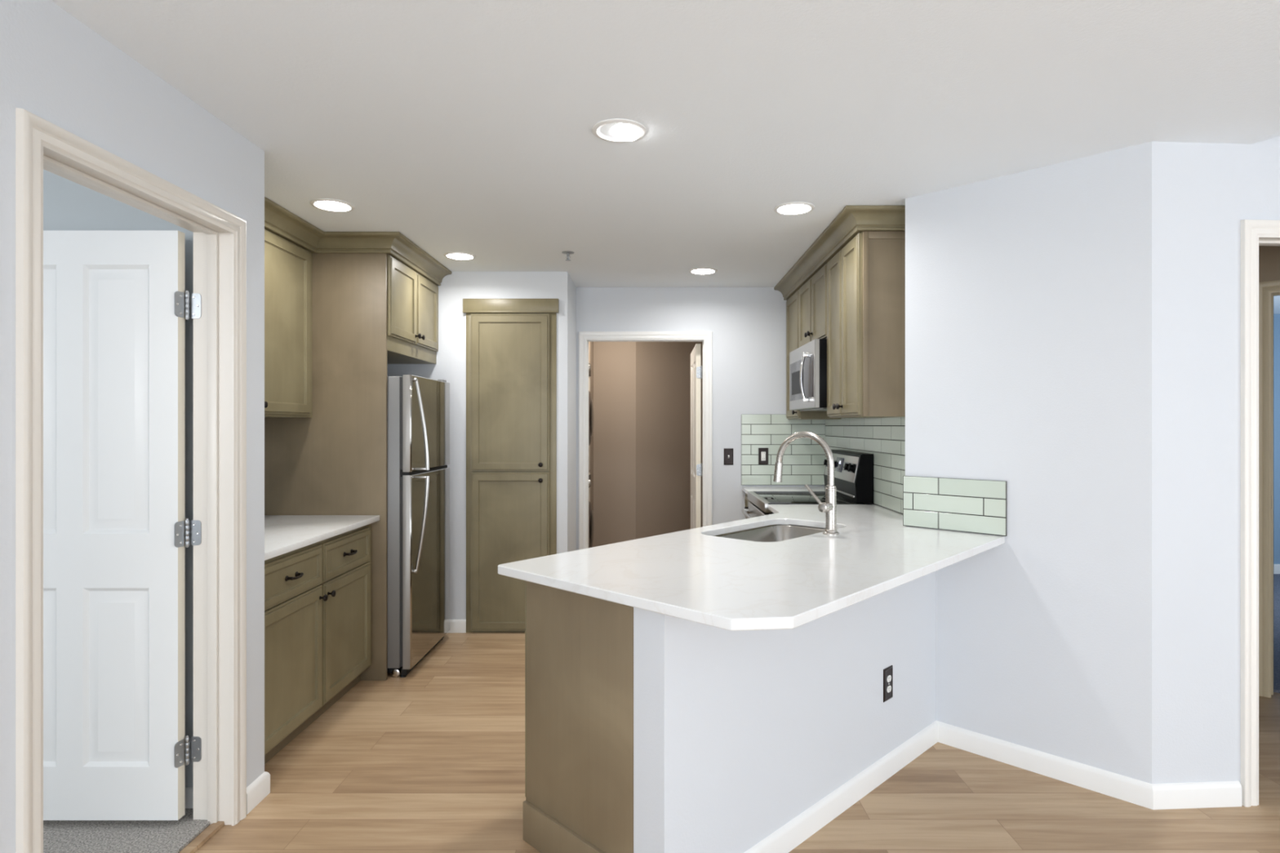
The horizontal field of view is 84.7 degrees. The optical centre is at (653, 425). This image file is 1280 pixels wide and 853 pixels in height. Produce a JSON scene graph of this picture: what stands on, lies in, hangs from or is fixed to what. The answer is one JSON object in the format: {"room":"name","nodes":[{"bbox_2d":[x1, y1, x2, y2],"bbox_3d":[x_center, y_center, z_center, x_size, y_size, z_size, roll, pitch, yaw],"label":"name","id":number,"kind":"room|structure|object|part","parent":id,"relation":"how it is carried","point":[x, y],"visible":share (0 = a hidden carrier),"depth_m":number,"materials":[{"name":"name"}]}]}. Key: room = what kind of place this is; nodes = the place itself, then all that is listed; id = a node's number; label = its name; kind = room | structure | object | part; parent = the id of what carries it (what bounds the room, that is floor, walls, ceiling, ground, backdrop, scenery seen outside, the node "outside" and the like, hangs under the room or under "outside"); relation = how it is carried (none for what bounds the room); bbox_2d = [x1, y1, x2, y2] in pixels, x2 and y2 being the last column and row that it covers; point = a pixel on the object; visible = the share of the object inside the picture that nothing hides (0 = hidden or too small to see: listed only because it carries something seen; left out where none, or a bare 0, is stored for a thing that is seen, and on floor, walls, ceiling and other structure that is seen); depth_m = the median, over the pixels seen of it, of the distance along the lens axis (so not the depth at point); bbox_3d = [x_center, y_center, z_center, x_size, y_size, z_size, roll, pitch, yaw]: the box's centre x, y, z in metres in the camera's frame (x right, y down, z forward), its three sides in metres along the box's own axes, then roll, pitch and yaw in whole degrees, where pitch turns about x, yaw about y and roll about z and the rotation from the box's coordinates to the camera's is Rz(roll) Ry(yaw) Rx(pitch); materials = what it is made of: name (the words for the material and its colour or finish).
{"room":"kitchen","nodes":[
{"label":"kitchen","id":0,"kind":"room"},
{"bbox_2d":[43,169,193,786],"bbox_3d":[-3.098,0.180,2.603,3.004,2.440,0.115,0,0,0],"label":"wall","id":1,"kind":"structure","parent":0,"point":[68,205],"depth_m":2.54,"materials":[{"name":"blue paint"}]},
{"bbox_2d":[185,786,193,808],"bbox_3d":[-3.098,1.357,2.538,3.004,0.087,0.014,0,0,0],"label":"baseboard","id":2,"kind":"structure","parent":1,"relation":"attached to","point":[188,790],"depth_m":2.53,"materials":[{"name":"white paint"}]},
{"bbox_2d":[0,0,264,852],"bbox_3d":[-1.535,0.180,-0.670,0.122,2.440,6.660,0,0,0],"label":"wall","id":3,"kind":"structure","parent":0,"point":[54,67],"depth_m":1.88,"materials":[{"name":"white paint"}]},
{"bbox_2d":[43,230,201,820],"bbox_3d":[-1.990,0.344,2.430,0.815,2.031,0.055,0,0,0],"label":"door","id":4,"kind":"structure","parent":3,"relation":"in","point":[116,303],"depth_m":2.42,"materials":[{"name":"white paint"}]},
{"bbox_2d":[15,107,246,852],"bbox_3d":[-1.534,0.333,2.069,0.157,2.135,0.894,0,0,0],"label":"door frame","id":5,"kind":"structure","parent":3,"relation":"attached to","point":[220,235],"depth_m":2.45,"materials":[{"name":"white paint"}]},
{"bbox_2d":[246,771,270,814],"bbox_3d":[-1.517,1.357,2.599,0.114,0.087,0.150,0,0,0],"label":"baseboard","id":6,"kind":"structure","parent":3,"relation":"attached to","point":[260,788],"depth_m":2.59,"materials":[{"name":"white paint"}]},
{"bbox_2d":[386,271,576,619],"bbox_3d":[-1.375,0.180,5.018,1.590,2.440,0.545,0,0,0],"label":"wall","id":7,"kind":"structure","parent":0,"point":[451,366],"depth_m":4.75,"materials":[{"name":"white paint"}]},
{"bbox_2d":[447,619,466,632],"bbox_3d":[-1.352,1.357,4.738,0.176,0.087,0.014,0,0,0],"label":"baseboard","id":8,"kind":"structure","parent":7,"relation":"attached to","point":[455,625],"depth_m":4.73,"materials":[{"name":"white paint"}]},
{"bbox_2d":[588,342,702,547],"bbox_3d":[-0.265,0.180,6.385,2.170,2.440,1.930,0,0,0],"label":"wall","id":9,"kind":"structure","parent":0,"point":[640,470],"depth_m":6.73,"materials":[{"name":"beige paint"}]},
{"bbox_2d":[43,573,1279,852],"bbox_3d":[0.750,1.421,1.600,10.700,0.078,11.600,0,0,0],"label":"floor","id":10,"kind":"structure","parent":0,"point":[431,759],"depth_m":2.61,"materials":[{"name":"brown wood"}]},
{"bbox_2d":[178,821,224,852],"bbox_3d":[-1.530,1.393,2.069,0.057,0.012,0.778,0,0,0],"label":"threshold","id":11,"kind":"object","parent":10,"relation":"on","point":[212,828],"visible":1,"depth_m":2.36,"materials":[{"name":"brown wood"}]},
{"bbox_2d":[264,523,371,764],"bbox_3d":[-1.830,0.962,3.254,0.676,0.877,1.178,0,0,0],"label":"base cabinet","id":12,"kind":"object","parent":10,"relation":"on","point":[317,596],"visible":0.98,"depth_m":3.18,"materials":[{"name":"brown wood"}]},
{"bbox_3d":[-1.536,0.641,2.978,0.019,0.182,0.540,0,0,0],"label":"drawer","id":13,"kind":"part","parent":12,"relation":"part of","materials":[{"name":"brown wood"}]},
{"bbox_3d":[-1.536,1.020,2.978,0.019,0.564,0.540,0,0,0],"label":"door","id":14,"kind":"part","parent":12,"relation":"part of","materials":[{"name":"brown wood"}]},
{"bbox_3d":[-1.518,0.641,2.978,0.035,0.023,0.105,0,0,0],"label":"handle","id":15,"kind":"part","parent":12,"relation":"part of","materials":[{"name":"brown metal"}]},
{"bbox_2d":[264,515,379,560],"bbox_3d":[-1.833,0.507,3.253,0.671,0.030,1.179,0,0,0],"label":"countertop","id":16,"kind":"structure","parent":12,"relation":"on","point":[283,534],"depth_m":3.35,"materials":[{"name":"white stone"}]},
{"bbox_3d":[-1.509,0.790,3.213,0.033,0.032,0.032,0,0,0],"label":"knob","id":17,"kind":"part","parent":12,"relation":"part of","materials":[{"name":"brown metal"}]},
{"bbox_3d":[-1.509,0.790,3.294,0.033,0.032,0.032,0,0,0],"label":"knob","id":18,"kind":"part","parent":12,"relation":"part of","materials":[{"name":"brown metal"}]},
{"bbox_3d":[-1.536,0.641,3.528,0.019,0.182,0.538,0,0,0],"label":"drawer","id":19,"kind":"part","parent":12,"relation":"part of","materials":[{"name":"brown wood"}]},
{"bbox_3d":[-1.536,1.020,3.528,0.019,0.564,0.538,0,0,0],"label":"door","id":20,"kind":"part","parent":12,"relation":"part of","materials":[{"name":"brown wood"}]},
{"bbox_3d":[-1.518,0.641,3.528,0.035,0.023,0.105,0,0,0],"label":"handle","id":21,"kind":"part","parent":12,"relation":"part of","materials":[{"name":"brown metal"}]},
{"bbox_2d":[264,252,386,680],"bbox_3d":[-1.817,0.224,3.856,0.703,2.352,0.020,0,0,0],"label":"panel","id":22,"kind":"object","parent":10,"relation":"on","point":[332,461],"visible":0.51,"depth_m":3.85,"materials":[{"name":"brown wood"}]},
{"bbox_2d":[386,374,449,677],"bbox_3d":[-1.687,0.551,4.246,0.866,1.697,0.740,0,0,0],"label":"refrigerator","id":23,"kind":"object","parent":10,"relation":"on","point":[418,407],"visible":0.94,"depth_m":3.92,"materials":[{"name":"grey metal"}]},
{"bbox_3d":[-1.294,0.555,3.923,0.080,0.543,0.033,0,0,0],"label":"handle","id":24,"kind":"part","parent":23,"relation":"part of","materials":[{"name":"silver metal"}]},
{"bbox_3d":[-1.294,-0.008,3.923,0.080,0.517,0.033,0,0,0],"label":"handle","id":25,"kind":"part","parent":23,"relation":"part of","materials":[{"name":"silver metal"}]},
{"bbox_3d":[-1.359,0.812,4.245,0.050,1.072,0.738,0,0,0],"label":"fridge door","id":26,"kind":"part","parent":23,"relation":"part of","materials":[{"name":"silver metal"}]},
{"bbox_3d":[-1.359,-0.011,4.245,0.050,0.538,0.738,0,0,0],"label":"freezer door","id":27,"kind":"part","parent":23,"relation":"part of","materials":[{"name":"silver metal"}]},
{"bbox_2d":[462,298,559,632],"bbox_3d":[-0.960,0.274,4.767,0.643,2.253,0.168,0,0,0],"label":"pantry cabinet","id":28,"kind":"object","parent":10,"relation":"on","point":[511,344],"visible":0.96,"depth_m":4.73,"materials":[{"name":"brown wood"}]},
{"bbox_3d":[-0.965,0.850,4.726,0.531,1.068,0.019,0,0,0],"label":"door","id":29,"kind":"part","parent":28,"relation":"part of","materials":[{"name":"brown wood"}]},
{"bbox_3d":[-0.965,-0.220,4.726,0.531,1.060,0.019,0,0,0],"label":"door","id":30,"kind":"part","parent":28,"relation":"part of","materials":[{"name":"brown wood"}]},
{"bbox_2d":[588,471,594,547],"bbox_3d":[-0.863,0.907,5.945,0.714,0.985,0.630,0,0,0],"label":"washing machine","id":31,"kind":"object","parent":10,"relation":"on","point":[591,522],"visible":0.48,"depth_m":5.87,"materials":[{"name":"white metal"}]},
{"bbox_3d":[-0.542,0.880,5.945,0.040,0.470,0.470,0,0,0],"label":"door","id":32,"kind":"part","parent":31,"relation":"part of","materials":[{"name":"brown"}]},
{"bbox_2d":[588,362,594,471],"bbox_3d":[-0.863,-0.072,5.945,0.714,0.975,0.630,0,0,0],"label":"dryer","id":33,"kind":"object","parent":31,"relation":"on","point":[591,413],"visible":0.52,"depth_m":5.89,"materials":[{"name":"white metal"}]},
{"bbox_3d":[-0.542,-0.060,5.945,0.040,0.470,0.470,0,0,0],"label":"door","id":34,"kind":"part","parent":33,"relation":"part of","materials":[{"name":"brown"}]},
{"bbox_3d":[-0.514,-0.060,5.945,0.018,0.330,0.330,0,0,0],"label":"door glass","id":35,"kind":"part","parent":33,"relation":"part of","materials":[{"name":"black"}]},
{"bbox_3d":[-0.514,0.880,5.945,0.018,0.330,0.330,0,0,0],"label":"door glass","id":36,"kind":"part","parent":31,"relation":"part of","materials":[{"name":"black glass"}]},
{"bbox_2d":[523,524,773,852],"bbox_3d":[0.544,0.947,3.091,0.842,0.907,2.507,0,0,34],"label":"base cabinet","id":37,"kind":"object","parent":10,"relation":"on","point":[579,648],"visible":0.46,"depth_m":2.17,"materials":[{"name":"brown wood"}]},
{"bbox_3d":[-0.296,0.605,2.540,0.019,0.179,0.409,0,0,42],"label":"drawer","id":38,"kind":"part","parent":37,"relation":"part of","materials":[{"name":"brown wood"}]},
{"bbox_3d":[-0.296,0.983,2.540,0.019,0.565,0.409,0,0,42],"label":"door","id":39,"kind":"part","parent":37,"relation":"part of","materials":[{"name":"brown wood"}]},
{"bbox_3d":[-0.242,1.335,2.191,0.033,0.130,0.534,0,0,-45],"label":"trim","id":40,"kind":"part","parent":37,"relation":"part of","materials":[{"name":"brown wood"}]},
{"bbox_3d":[-0.237,0.882,2.193,0.018,0.779,0.530,0,0,-45],"label":"panel","id":41,"kind":"part","parent":37,"relation":"part of","materials":[{"name":"brown wood"}]},
{"bbox_2d":[497,504,1004,631],"bbox_3d":[0.681,0.477,2.931,1.316,0.030,2.636,0,0,34],"label":"countertop","id":42,"kind":"structure","parent":37,"relation":"on","point":[695,575],"depth_m":2.29,"materials":[{"name":"white stone"}]},
{"bbox_2d":[718,524,825,542],"bbox_3d":[0.548,0.593,3.130,0.426,0.201,0.726,0,0,43],"label":"sink","id":43,"kind":"object","parent":42,"relation":"in","point":[775,533],"visible":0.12,"depth_m":3.42,"materials":[{"name":"silver metal"}]},
{"bbox_2d":[773,431,839,535],"bbox_3d":[0.649,0.244,3.053,0.318,0.436,0.111,0,0,43],"label":"faucet","id":44,"kind":"object","parent":42,"relation":"on","point":[828,507],"visible":1,"depth_m":2.98,"materials":[{"name":"silver metal"}]},
{"bbox_3d":[0.662,0.148,3.070,0.284,0.244,0.028,0,0,43],"label":"spout","id":45,"kind":"part","parent":44,"relation":"part of","materials":[{"name":"silver metal"}]},
{"bbox_3d":[0.681,0.297,2.963,0.092,0.096,0.015,0,0,43],"label":"handle","id":46,"kind":"part","parent":44,"relation":"part of","materials":[{"name":"silver metal"}]},
{"bbox_2d":[744,493,751,519],"bbox_3d":[0.977,0.947,5.075,0.648,0.906,0.426,0,0,0],"label":"base cabinet","id":47,"kind":"object","parent":10,"relation":"on","point":[747,500],"visible":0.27,"depth_m":5.19,"materials":[{"name":"brown wood"}]},
{"bbox_2d":[742,486,825,494],"bbox_3d":[0.985,0.477,5.074,0.633,0.030,0.427,0,0,0],"label":"countertop","id":48,"kind":"structure","parent":47,"relation":"on","point":[745,489],"depth_m":5.13,"materials":[{"name":"white stone"}]},
{"bbox_2d":[742,449,873,518],"bbox_3d":[0.942,0.769,4.481,0.692,1.202,0.755,0,0,0],"label":"range","id":49,"kind":"object","parent":10,"relation":"on","point":[853,470],"visible":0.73,"depth_m":4.25,"materials":[{"name":"black metal"}]},
{"bbox_3d":[0.627,0.585,4.481,0.062,0.030,0.654,0,0,0],"label":"handle","id":50,"kind":"part","parent":49,"relation":"part of","materials":[{"name":"silver metal"}]},
{"bbox_3d":[0.676,0.864,4.481,0.038,0.672,0.745,0,0,0],"label":"oven door","id":51,"kind":"part","parent":49,"relation":"part of","materials":[{"name":"silver metal"}]},
{"bbox_3d":[0.673,0.484,4.481,0.042,0.056,0.755,0,0,0],"label":"trim","id":52,"kind":"part","parent":49,"relation":"part of","materials":[{"name":"silver metal"}]},
{"bbox_3d":[0.931,0.465,4.481,0.518,0.018,0.755,0,0,0],"label":"glass","id":53,"kind":"part","parent":49,"relation":"part of","materials":[{"name":"black glass"}]},
{"bbox_3d":[1.188,0.421,4.481,0.016,0.012,0.693,0,0,0],"label":"vent rail","id":54,"kind":"part","parent":49,"relation":"part of","materials":[{"name":"silver metal"}]},
{"bbox_3d":[1.196,0.263,4.481,0.032,0.151,0.713,0,0,0],"label":"control panel","id":55,"kind":"part","parent":49,"relation":"part of","materials":[{"name":"silver metal"}]},
{"bbox_3d":[1.180,0.255,4.270,0.036,0.052,0.052,0,0,0],"label":"knob","id":56,"kind":"part","parent":49,"relation":"part of","materials":[{"name":"black plastic"}]},
{"bbox_3d":[1.180,0.255,4.180,0.036,0.052,0.052,0,0,0],"label":"knob","id":57,"kind":"part","parent":49,"relation":"part of","materials":[{"name":"black plastic"}]},
{"bbox_2d":[50,0,1279,314],"bbox_3d":[0.800,-1.472,1.600,11.000,0.864,11.600,0,0,0],"label":"ceiling","id":58,"kind":"structure","parent":0,"point":[446,126],"depth_m":2.23,"materials":[{"name":"paint"}]},
{"bbox_2d":[310,198,354,212],"bbox_3d":[-1.513,-1.038,3.310,0.192,0.024,0.192,0,0,0],"label":"recessed light","id":59,"kind":"object","parent":58,"relation":"in","point":[326,204],"visible":1,"depth_m":3.28,"materials":[{"name":"white plastic"}]},
{"bbox_2d":[444,252,475,260],"bbox_3d":[-1.184,-1.038,4.300,0.192,0.024,0.192,0,0,0],"label":"recessed light","id":60,"kind":"object","parent":58,"relation":"in","point":[455,255],"visible":1,"depth_m":4.27,"materials":[{"name":"white plastic"}]},
{"bbox_2d":[561,250,574,261],"bbox_3d":[-0.512,-1.016,4.220,0.076,0.048,0.076,0,0,0],"label":"sprinkler","id":61,"kind":"object","parent":58,"relation":"attached to","point":[567,253],"visible":1,"depth_m":4.21,"materials":[{"name":"silver metal"}]},
{"bbox_2d":[591,118,646,142],"bbox_3d":[-0.120,-1.042,2.474,0.192,0.046,0.192,0,0,0],"label":"recessed light","id":62,"kind":"object","parent":58,"relation":"in","point":[624,133],"visible":0.97,"depth_m":2.46,"materials":[{"name":"white plastic"}]},
{"bbox_2d":[688,267,717,274],"bbox_3d":[0.335,-1.038,4.720,0.192,0.024,0.192,0,0,0],"label":"recessed light","id":63,"kind":"object","parent":58,"relation":"in","point":[698,270],"visible":0.99,"depth_m":4.68,"materials":[{"name":"white plastic"}]},
{"bbox_2d":[773,201,814,215],"bbox_3d":[0.675,-1.038,3.360,0.192,0.024,0.192,0,0,0],"label":"recessed light","id":64,"kind":"object","parent":58,"relation":"in","point":[796,207],"visible":1,"depth_m":3.33,"materials":[{"name":"white plastic"}]},
{"bbox_2d":[576,287,824,550],"bbox_3d":[0.356,0.180,5.355,2.093,2.440,0.130,0,0,0],"label":"wall","id":65,"kind":"structure","parent":0,"point":[748,325],"depth_m":5.29,"materials":[{"name":"white paint"}]},
{"bbox_2d":[578,331,712,549],"bbox_3d":[-0.058,0.346,5.348,1.007,2.108,0.154,0,0,0],"label":"door frame","id":66,"kind":"structure","parent":65,"relation":"attached to","point":[584,337],"depth_m":5.28,"materials":[{"name":"white paint"}]},
{"bbox_2d":[690,343,702,528],"bbox_3d":[0.359,0.378,5.808,0.056,2.020,0.849,0,0,0],"label":"door","id":67,"kind":"structure","parent":65,"relation":"in","point":[695,355],"depth_m":5.43,"materials":[{"name":"white paint"}]},
{"bbox_2d":[724,448,733,465],"bbox_3d":[0.568,0.236,5.280,0.072,0.125,0.020,0,0,0],"label":"light switch","id":68,"kind":"object","parent":65,"relation":"attached to","point":[728,452],"visible":1,"depth_m":5.28,"materials":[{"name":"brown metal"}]},
{"bbox_2d":[741,414,825,484],"bbox_3d":[0.983,0.184,5.285,0.638,0.533,0.009,0,0,0],"label":"tile backsplash","id":69,"kind":"structure","parent":65,"relation":"attached to","point":[803,459],"depth_m":5.28,"materials":[{"name":"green tile"}]},
{"bbox_2d":[758,448,768,464],"bbox_3d":[0.829,0.232,5.277,0.074,0.125,0.009,0,0,0],"label":"wall outlet","id":70,"kind":"object","parent":69,"relation":"attached to","point":[762,452],"visible":1,"depth_m":5.28,"materials":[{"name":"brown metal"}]},
{"bbox_2d":[761,451,765,460],"bbox_3d":[0.829,0.232,5.275,0.033,0.067,0.004,0,0,0],"label":"receptacle","id":71,"kind":"object","parent":70,"relation":"attached to","point":[763,453],"depth_m":5.27,"materials":[{"name":"white plastic"}]},
{"bbox_2d":[633,571,936,852],"bbox_3d":[0.602,0.947,2.560,1.728,0.907,0.122,0,0,-45],"label":"wall","id":72,"kind":"structure","parent":0,"point":[737,735],"depth_m":2.23,"materials":[{"name":"white paint"}]},
{"bbox_2d":[883,665,893,702],"bbox_3d":[0.940,1.032,2.802,0.074,0.130,0.008,0,0,-45],"label":"wall outlet","id":73,"kind":"object","parent":72,"relation":"attached to","point":[887,672],"visible":1,"depth_m":2.79,"materials":[{"name":"brown plastic"}]},
{"bbox_2d":[886,675,891,682],"bbox_3d":[0.942,1.012,2.800,0.033,0.025,0.004,0,0,-45],"label":"receptacle","id":74,"kind":"object","parent":73,"relation":"attached to","point":[888,677],"depth_m":2.80,"materials":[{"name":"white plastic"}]},
{"bbox_2d":[886,685,891,693],"bbox_3d":[0.942,1.052,2.800,0.033,0.025,0.004,0,0,-45],"label":"receptacle","id":75,"kind":"object","parent":73,"relation":"attached to","point":[888,687],"depth_m":2.80,"materials":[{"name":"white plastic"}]},
{"bbox_2d":[743,720,1241,852],"bbox_3d":[0.979,1.357,2.616,2.237,0.087,0.794,0,0,-18],"label":"baseboard","id":76,"kind":"structure","parent":72,"relation":"attached to","point":[795,832],"depth_m":2.63,"materials":[{"name":"white paint"}]},
{"bbox_2d":[905,135,1279,783],"bbox_3d":[2.828,-0.250,2.785,3.444,3.300,0.785,0,0,10],"label":"wall","id":77,"kind":"structure","parent":0,"point":[1073,327],"depth_m":2.69,"materials":[{"name":"white paint"}]},
{"bbox_2d":[902,475,1006,536],"bbox_3d":[1.307,0.346,3.065,0.443,0.229,0.009,0,0,44],"label":"tile backsplash","id":78,"kind":"structure","parent":77,"relation":"attached to","point":[956,504],"depth_m":3.05,"materials":[{"name":"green tile"}]},
{"bbox_2d":[1240,219,1279,807],"bbox_3d":[2.628,0.321,2.675,0.926,2.158,0.149,0,0,-4],"label":"door frame","id":79,"kind":"structure","parent":77,"relation":"attached to","point":[1255,233],"depth_m":2.58,"materials":[{"name":"white paint"}]},
{"bbox_2d":[1258,245,1279,282],"bbox_3d":[3.033,0.180,3.834,2.780,2.440,0.110,0,0,45],"label":"wall","id":80,"kind":"structure","parent":0,"point":[1268,255],"depth_m":3.62,"materials":[{"name":"beige paint"}]},
{"bbox_2d":[1258,280,1279,697],"bbox_3d":[3.488,0.329,3.374,0.896,2.143,0.139,0,0,45],"label":"door frame","id":81,"kind":"structure","parent":80,"relation":"attached to","point":[1267,290],"depth_m":3.62,"materials":[{"name":"beige paint"}]},
{"bbox_2d":[1273,314,1279,564],"bbox_3d":[4.200,0.180,4.775,4.000,2.440,3.750,0,0,0],"label":"wall","id":82,"kind":"structure","parent":0,"point":[1276,317],"depth_m":6.55,"materials":[{"name":"blue paint"}]},
{"bbox_2d":[1273,564,1279,573],"bbox_3d":[4.200,1.340,6.543,3.800,0.090,0.014,0,0,0],"label":"baseboard","id":83,"kind":"structure","parent":82,"relation":"attached to","point":[1276,566],"depth_m":6.54,"materials":[{"name":"white paint"}]},
{"bbox_3d":[1.363,0.180,4.365,0.120,2.440,1.850,0,0,0],"label":"wall","id":84,"kind":"structure","parent":0,"visible":0},
{"bbox_2d":[799,262,826,347],"bbox_3d":[1.126,-0.752,4.428,0.330,0.495,0.773,0,0,0],"label":"upper cabinet","id":85,"kind":"object","parent":84,"relation":"attached to","point":[813,294],"visible":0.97,"depth_m":4.37,"materials":[{"name":"brown wood"}]},
{"bbox_3d":[1.004,-0.726,4.619,0.019,0.425,0.376,0,0,0],"label":"door","id":86,"kind":"part","parent":85,"relation":"part of","materials":[{"name":"brown wood"}]},
{"bbox_2d":[789,338,826,411],"bbox_3d":[1.084,-0.298,4.429,0.410,0.403,0.754,0,0,0],"label":"microwave","id":87,"kind":"object","parent":85,"relation":"attached to","point":[807,362],"visible":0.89,"depth_m":4.20,"materials":[{"name":"silver metal"}]},
{"bbox_3d":[0.906,-0.289,4.207,0.055,0.298,0.023,0,0,0],"label":"handle","id":88,"kind":"part","parent":87,"relation":"part of","materials":[{"name":"silver metal"}]},
{"bbox_3d":[1.004,-0.726,4.236,0.019,0.425,0.376,0,0,0],"label":"door","id":89,"kind":"part","parent":85,"relation":"part of","materials":[{"name":"brown wood"}]},
{"bbox_2d":[773,205,905,300],"bbox_3d":[1.106,-0.991,4.300,0.390,0.094,1.976,0,0,0],"label":"crown molding","id":90,"kind":"structure","parent":85,"relation":"attached to","point":[852,220],"depth_m":3.61,"materials":[{"name":"brown wood"}]},
{"bbox_2d":[786,288,841,419],"bbox_3d":[1.126,-0.521,5.051,0.330,0.957,0.471,0,0,0],"label":"upper cabinet","id":91,"kind":"object","parent":84,"relation":"attached to","point":[793,302],"visible":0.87,"depth_m":5.01,"materials":[{"name":"brown wood"}]},
{"bbox_3d":[1.004,-0.494,5.043,0.019,0.887,0.437,0,0,0],"label":"door","id":92,"kind":"part","parent":91,"relation":"part of","materials":[{"name":"brown wood"}]},
{"bbox_2d":[825,417,905,514],"bbox_3d":[1.298,0.194,4.370,0.009,0.533,1.820,0,0,0],"label":"tile backsplash","id":93,"kind":"structure","parent":84,"relation":"attached to","point":[884,438],"depth_m":3.98,"materials":[{"name":"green tile"}]},
{"bbox_2d":[826,231,905,417],"bbox_3d":[1.131,-0.521,3.720,0.340,0.957,0.639,0,0,0],"label":"upper cabinet","id":94,"kind":"object","parent":84,"relation":"attached to","point":[866,277],"visible":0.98,"depth_m":3.41,"materials":[{"name":"brown wood"}]},
{"bbox_3d":[1.004,-0.494,3.881,0.019,0.887,0.303,0,0,0],"label":"door","id":95,"kind":"part","parent":94,"relation":"part of","materials":[{"name":"brown wood"}]},
{"bbox_3d":[0.978,-0.100,3.690,0.033,0.032,0.032,0,0,0],"label":"knob","id":96,"kind":"part","parent":94,"relation":"part of","materials":[{"name":"brown metal"}]},
{"bbox_3d":[1.004,-0.494,3.571,0.019,0.887,0.302,0,0,0],"label":"door","id":97,"kind":"part","parent":94,"relation":"part of","materials":[{"name":"brown wood"}]},
{"bbox_3d":[1.159,-0.492,3.406,0.283,0.899,0.012,0,0,0],"label":"panel","id":98,"kind":"part","parent":94,"relation":"part of","materials":[{"name":"brown wood"}]},
{"bbox_3d":[-2.220,0.180,4.025,0.100,2.440,2.730,0,0,0],"label":"wall","id":99,"kind":"structure","parent":0,"visible":0},
{"bbox_2d":[264,228,311,417],"bbox_3d":[-1.992,-0.521,3.254,0.352,0.957,1.178,0,0,0],"label":"upper cabinet","id":100,"kind":"object","parent":99,"relation":"attached to","point":[287,264],"visible":0.25,"depth_m":3.56,"materials":[{"name":"brown wood"}]},
{"bbox_2d":[264,196,451,285],"bbox_3d":[-1.612,-0.991,3.704,0.500,0.094,2.079,0,0,0],"label":"crown molding","id":101,"kind":"structure","parent":100,"relation":"attached to","point":[278,220],"depth_m":3.81,"materials":[{"name":"brown wood"}]},
{"bbox_2d":[386,253,438,364],"bbox_3d":[-1.791,-0.708,4.306,0.754,0.585,0.875,0,0,0],"label":"upper cabinet","id":102,"kind":"object","parent":99,"relation":"attached to","point":[412,300],"visible":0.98,"depth_m":4.24,"materials":[{"name":"brown wood"}]},
{"bbox_3d":[-1.456,-0.719,4.088,0.019,0.443,0.429,0,0,0],"label":"door","id":103,"kind":"part","parent":102,"relation":"part of","materials":[{"name":"brown wood"}]},
{"bbox_3d":[-1.456,-0.719,4.524,0.019,0.443,0.427,0,0,0],"label":"door","id":104,"kind":"part","parent":102,"relation":"part of","materials":[{"name":"brown wood"}]}
]}

